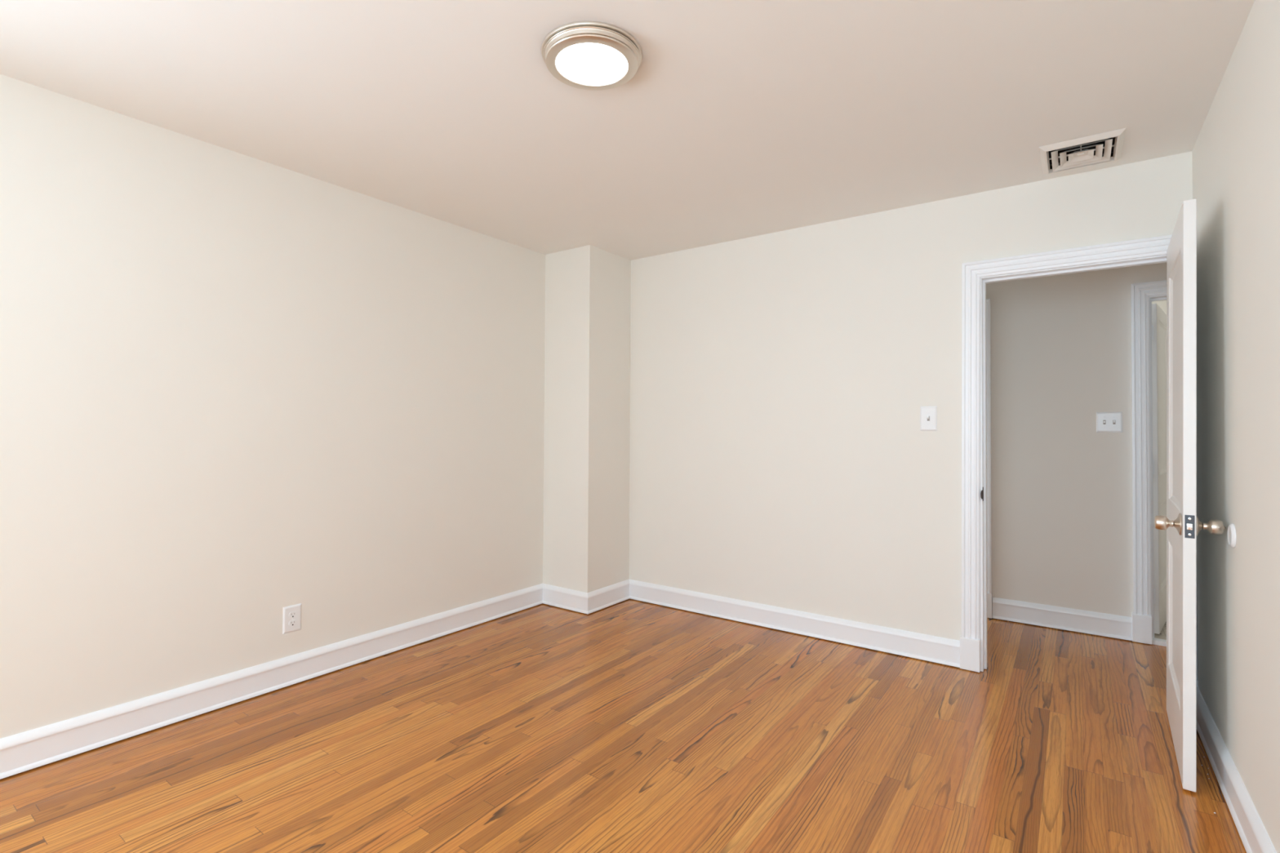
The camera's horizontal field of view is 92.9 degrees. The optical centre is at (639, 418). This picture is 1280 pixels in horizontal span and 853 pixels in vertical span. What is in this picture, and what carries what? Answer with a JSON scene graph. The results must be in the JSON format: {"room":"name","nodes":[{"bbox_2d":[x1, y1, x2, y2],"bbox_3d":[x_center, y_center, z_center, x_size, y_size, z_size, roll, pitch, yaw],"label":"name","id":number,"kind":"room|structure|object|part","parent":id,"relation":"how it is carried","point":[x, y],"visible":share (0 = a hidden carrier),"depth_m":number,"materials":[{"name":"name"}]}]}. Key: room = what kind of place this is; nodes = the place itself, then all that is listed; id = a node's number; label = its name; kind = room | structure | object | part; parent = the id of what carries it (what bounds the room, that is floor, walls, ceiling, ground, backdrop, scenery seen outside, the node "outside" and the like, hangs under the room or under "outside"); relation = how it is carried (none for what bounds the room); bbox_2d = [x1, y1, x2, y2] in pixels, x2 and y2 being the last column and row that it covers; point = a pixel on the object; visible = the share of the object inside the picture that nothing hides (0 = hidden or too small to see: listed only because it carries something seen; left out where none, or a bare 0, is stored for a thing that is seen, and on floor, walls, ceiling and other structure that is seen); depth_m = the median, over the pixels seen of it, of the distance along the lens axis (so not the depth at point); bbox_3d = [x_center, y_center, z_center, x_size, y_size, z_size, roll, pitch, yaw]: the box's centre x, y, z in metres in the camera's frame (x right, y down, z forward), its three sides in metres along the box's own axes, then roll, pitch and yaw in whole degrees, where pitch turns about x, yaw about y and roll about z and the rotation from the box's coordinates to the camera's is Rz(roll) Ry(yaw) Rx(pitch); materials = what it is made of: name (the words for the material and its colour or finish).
{"room":"empty bedroom","nodes":[
{"label":"empty bedroom","id":0,"kind":"room"},
{"bbox_2d":[0,74,545,738],"bbox_3d":[-2.028,0.032,2.471,0.120,2.440,5.640,0,-1,36],"label":"wall","id":1,"kind":"structure","parent":0,"point":[237,389],"depth_m":2.66,"materials":[{"name":"paint"}]},
{"bbox_2d":[0,583,542,779],"bbox_3d":[-2.110,1.176,2.226,0.022,0.131,4.944,0,-1,36],"label":"baseboard","id":2,"kind":"structure","parent":1,"relation":"attached to","point":[20,753],"depth_m":2.65,"materials":[{"name":"paint"}]},
{"bbox_2d":[282,603,301,634],"bbox_3d":[-1.648,0.951,2.884,0.008,0.125,0.084,0,-1,36],"label":"wall outlet","id":3,"kind":"object","parent":1,"relation":"attached to","point":[291,615],"visible":1,"depth_m":2.88,"materials":[{"name":"plastic"}]},
{"bbox_2d":[288,619,296,626],"bbox_3d":[-1.645,0.970,2.882,0.002,0.026,0.034,0,-1,36],"label":"receptacle","id":4,"kind":"object","parent":3,"relation":"attached to","point":[291,622],"depth_m":2.88,"materials":[{"name":"plastic"}]},
{"bbox_2d":[288,611,296,617],"bbox_3d":[-1.645,0.931,2.882,0.002,0.026,0.034,0,-1,36],"label":"receptacle","id":5,"kind":"object","parent":3,"relation":"attached to","point":[291,614],"depth_m":2.88,"materials":[{"name":"plastic"}]},
{"bbox_2d":[542,244,631,592],"bbox_3d":[-0.372,0.072,4.326,0.409,2.440,0.456,0,-1,36],"label":"pillar","id":6,"kind":"structure","parent":0,"point":[587,435],"depth_m":4.16,"materials":[{"name":"paint"}]},
{"bbox_2d":[542,578,629,613],"bbox_3d":[-0.376,1.220,4.292,0.431,0.131,0.477,0,-1,36],"label":"baseboard","id":7,"kind":"structure","parent":6,"relation":"attached to","point":[589,602],"depth_m":4.12,"materials":[{"name":"paint"}]},
{"bbox_3d":[-0.375,1.277,4.282,0.418,0.016,0.464,0,-1,36],"label":"shoe moulding","id":8,"kind":"part","parent":7,"relation":"part of","materials":[{"name":"paint"}]},
{"bbox_3d":[-0.376,1.171,4.293,0.430,0.034,0.476,0,-1,36],"label":"cap moulding","id":9,"kind":"part","parent":7,"relation":"part of","materials":[{"name":"paint"}]},
{"bbox_2d":[0,598,1246,852],"bbox_3d":[0.250,1.248,1.438,4.862,0.001,6.515,0,-1,36],"label":"floor","id":10,"kind":"structure","parent":0,"point":[628,726],"depth_m":2.24,"materials":[{"name":"brown wood"}]},
{"bbox_2d":[0,0,1254,260],"bbox_3d":[-0.573,-1.246,1.454,3.684,0.100,5.640,0,-1,36],"label":"ceiling","id":11,"kind":"structure","parent":0,"point":[736,119],"depth_m":2.21,"materials":[{"name":"paint"}]},
{"bbox_2d":[541,21,642,90],"bbox_3d":[-0.156,-1.166,1.982,0.327,0.040,0.327,0,-1,36],"label":"ceiling light","id":12,"kind":"object","parent":11,"relation":"in","point":[593,55],"visible":1,"depth_m":1.93,"materials":[{"name":"white glass"}]},
{"bbox_2d":[555,43,627,85],"bbox_3d":[-0.157,-1.150,1.982,0.235,0.008,0.235,0,-1,36],"label":"diffuser","id":13,"kind":"object","parent":12,"relation":"attached to","point":[576,64],"depth_m":1.97,"materials":[{"name":"white glass"}]},
{"bbox_2d":[1039,128,1125,174],"bbox_3d":[1.928,-1.201,2.660,0.292,0.113,0.325,0,-1,36],"label":"ceiling vent","id":14,"kind":"object","parent":11,"relation":"in","point":[1086,151],"visible":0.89,"depth_m":2.66,"materials":[{"name":"metal"}]},
{"bbox_3d":[1.927,-1.154,2.659,0.048,0.012,0.061,0,-1,36],"label":"plate","id":15,"kind":"part","parent":14,"relation":"part of","materials":[{"name":"metal"}]},
{"bbox_2d":[629,151,1192,640],"bbox_3d":[1.077,0.069,3.641,3.564,2.440,0.120,0,-1,36],"label":"wall","id":16,"kind":"structure","parent":0,"point":[780,455],"depth_m":3.55,"materials":[{"name":"paint"}]},
{"bbox_2d":[629,579,959,667],"bbox_3d":[0.782,1.217,3.742,2.137,0.131,0.022,0,-1,36],"label":"baseboard","id":17,"kind":"structure","parent":16,"relation":"attached to","point":[943,651],"depth_m":3.59,"materials":[{"name":"paint"}]},
{"bbox_2d":[920,406,937,431],"bbox_3d":[1.532,0.002,3.232,0.082,0.130,0.016,0,-1,36],"label":"light switch","id":18,"kind":"object","parent":16,"relation":"attached to","point":[928,415],"visible":1,"depth_m":3.23,"materials":[{"name":"plastic"}]},
{"bbox_2d":[960,234,1197,686],"bbox_3d":[2.050,0.240,2.922,0.905,2.081,0.146,0,-1,36],"label":"door frame","id":19,"kind":"structure","parent":16,"relation":"attached to","point":[975,275],"depth_m":3.09,"materials":[{"name":"paint"}]},
{"bbox_3d":[1.691,0.163,3.110,0.088,1.925,0.024,0,-1,36],"label":"casing","id":20,"kind":"part","parent":19,"relation":"part of","materials":[{"name":"paint"}]},
{"bbox_3d":[1.740,0.387,3.092,0.007,0.070,0.057,0,-1,36],"label":"strike plate","id":21,"kind":"part","parent":19,"relation":"part of","materials":[{"name":"brown metal"}]},
{"bbox_3d":[2.029,-0.761,2.887,0.889,0.080,0.024,0,-1,36],"label":"casing","id":22,"kind":"part","parent":19,"relation":"part of","materials":[{"name":"paint"}]},
{"bbox_3d":[2.364,0.159,2.628,0.052,1.925,0.024,0,-1,36],"label":"casing","id":23,"kind":"part","parent":19,"relation":"part of","materials":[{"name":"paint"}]},
{"bbox_2d":[986,262,1166,640],"bbox_3d":[2.696,0.080,3.765,3.450,2.440,0.120,0,-1,36],"label":"wall","id":24,"kind":"structure","parent":0,"point":[1062,514],"depth_m":3.75,"materials":[{"name":"paint"}]},
{"bbox_2d":[986,298,992,618],"bbox_3d":[1.954,0.262,4.277,0.914,2.081,0.146,0,-1,36],"label":"door frame","id":25,"kind":"structure","parent":24,"relation":"attached to","point":[989,595],"depth_m":3.97,"materials":[{"name":"paint"}]},
{"bbox_2d":[992,597,1132,640],"bbox_3d":[2.576,1.227,3.741,0.707,0.131,0.022,0,-1,36],"label":"baseboard","id":26,"kind":"structure","parent":24,"relation":"attached to","point":[1110,625],"depth_m":3.72,"materials":[{"name":"paint"}]},
{"bbox_3d":[2.572,1.284,3.735,0.707,0.016,0.008,0,-1,36],"label":"shoe moulding","id":27,"kind":"part","parent":26,"relation":"part of","materials":[{"name":"paint"}]},
{"bbox_3d":[2.576,1.179,3.743,0.707,0.034,0.020,0,-1,36],"label":"cap moulding","id":28,"kind":"part","parent":26,"relation":"part of","materials":[{"name":"paint"}]},
{"bbox_2d":[1096,412,1122,432],"bbox_3d":[2.790,0.024,3.616,0.124,0.122,0.016,0,-1,36],"label":"light switch","id":29,"kind":"object","parent":24,"relation":"attached to","point":[1106,422],"visible":1,"depth_m":3.62,"materials":[{"name":"plastic"}]},
{"bbox_2d":[1130,280,1166,644],"bbox_3d":[3.259,0.254,3.342,0.884,2.081,0.146,0,-1,36],"label":"door frame","id":30,"kind":"structure","parent":24,"relation":"attached to","point":[1142,294],"depth_m":3.52,"materials":[{"name":"paint"}]},
{"bbox_3d":[2.905,0.177,3.525,0.080,1.925,0.024,0,-1,36],"label":"casing","id":31,"kind":"part","parent":30,"relation":"part of","materials":[{"name":"paint"}]},
{"bbox_3d":[3.232,-0.748,3.310,0.872,0.080,0.024,0,-1,36],"label":"casing","id":32,"kind":"part","parent":30,"relation":"part of","materials":[{"name":"paint"}]},
{"bbox_2d":[1151,303,1166,634],"bbox_3d":[3.283,0.299,3.838,0.700,1.950,0.184,1,-1,-44],"label":"door","id":33,"kind":"structure","parent":24,"relation":"in","point":[1158,316],"depth_m":3.63,"materials":[{"name":"paint"}]},
{"bbox_3d":[3.292,-0.124,3.846,0.502,0.949,0.033,1,-1,-44],"label":"panel","id":34,"kind":"part","parent":33,"relation":"part of","materials":[{"name":"paint"}]},
{"bbox_3d":[3.287,0.784,3.831,0.502,0.532,0.033,1,-1,-44],"label":"panel","id":35,"kind":"part","parent":33,"relation":"part of","materials":[{"name":"paint"}]},
{"bbox_2d":[1152,637,1166,646],"bbox_3d":[3.241,1.284,3.305,0.710,0.024,0.053,0,-1,36],"label":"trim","id":36,"kind":"structure","parent":24,"relation":"attached to","point":[1158,642],"depth_m":3.48,"materials":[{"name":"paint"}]},
{"bbox_2d":[1151,300,1166,314],"bbox_3d":[3.983,0.095,4.230,2.400,2.440,2.135,0,-1,36],"label":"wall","id":37,"kind":"structure","parent":0,"point":[1162,304],"depth_m":5.13,"materials":[{"name":"paint"}]},
{"bbox_2d":[1154,621,1166,639],"bbox_3d":[3.947,1.329,4.169,2.200,0.070,2.235,0,-1,36],"label":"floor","id":38,"kind":"structure","parent":0,"point":[1162,635],"depth_m":3.60,"materials":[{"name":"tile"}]},
{"bbox_2d":[1154,198,1226,792],"bbox_3d":[2.099,0.262,2.360,0.184,2.008,0.760,0,-1,38],"label":"door","id":39,"kind":"structure","parent":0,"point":[1182,524],"depth_m":2.10,"materials":[{"name":"paint"}]},
{"bbox_3d":[1.855,0.370,2.151,0.053,0.051,0.051,0,-1,38],"label":"knob","id":40,"kind":"part","parent":39,"relation":"part of","materials":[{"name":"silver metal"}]},
{"bbox_3d":[2.099,-0.133,2.366,0.033,0.949,0.534,0,-1,38],"label":"panel","id":41,"kind":"part","parent":39,"relation":"part of","materials":[{"name":"paint"}]},
{"bbox_3d":[2.089,0.775,2.355,0.033,0.532,0.534,0,-1,38],"label":"panel","id":42,"kind":"part","parent":39,"relation":"part of","materials":[{"name":"paint"}]},
{"bbox_3d":[1.867,0.368,2.066,0.025,0.078,0.002,0,-1,38],"label":"latch plate","id":43,"kind":"part","parent":39,"relation":"part of","materials":[{"name":"grey metal"}]},
{"bbox_3d":[1.953,0.371,2.076,0.053,0.051,0.051,0,-1,38],"label":"knob","id":44,"kind":"part","parent":39,"relation":"part of","materials":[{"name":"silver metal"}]},
{"bbox_2d":[1191,0,1279,852],"bbox_3d":[0.834,0.014,0.346,0.120,2.440,5.520,0,-1,36],"label":"wall","id":45,"kind":"structure","parent":0,"point":[1236,151],"depth_m":1.86,"materials":[{"name":"paint"}]},
{"bbox_2d":[1227,523,1235,547],"bbox_3d":[1.929,0.383,1.984,0.010,0.079,0.079,0,-1,36],"label":"bumper cover","id":46,"kind":"object","parent":45,"relation":"attached to","point":[1231,529],"visible":1,"depth_m":1.97,"materials":[{"name":"plastic"}]},
{"bbox_2d":[1195,686,1276,852],"bbox_3d":[0.798,1.163,0.409,0.022,0.131,5.379,0,-1,36],"label":"baseboard","id":47,"kind":"structure","parent":45,"relation":"attached to","point":[1254,836],"depth_m":1.96,"materials":[{"name":"paint"}]},
{"bbox_3d":[0.793,1.220,0.412,0.008,0.016,5.379,0,-1,36],"label":"shoe moulding","id":48,"kind":"part","parent":47,"relation":"part of","materials":[{"name":"paint"}]}
]}

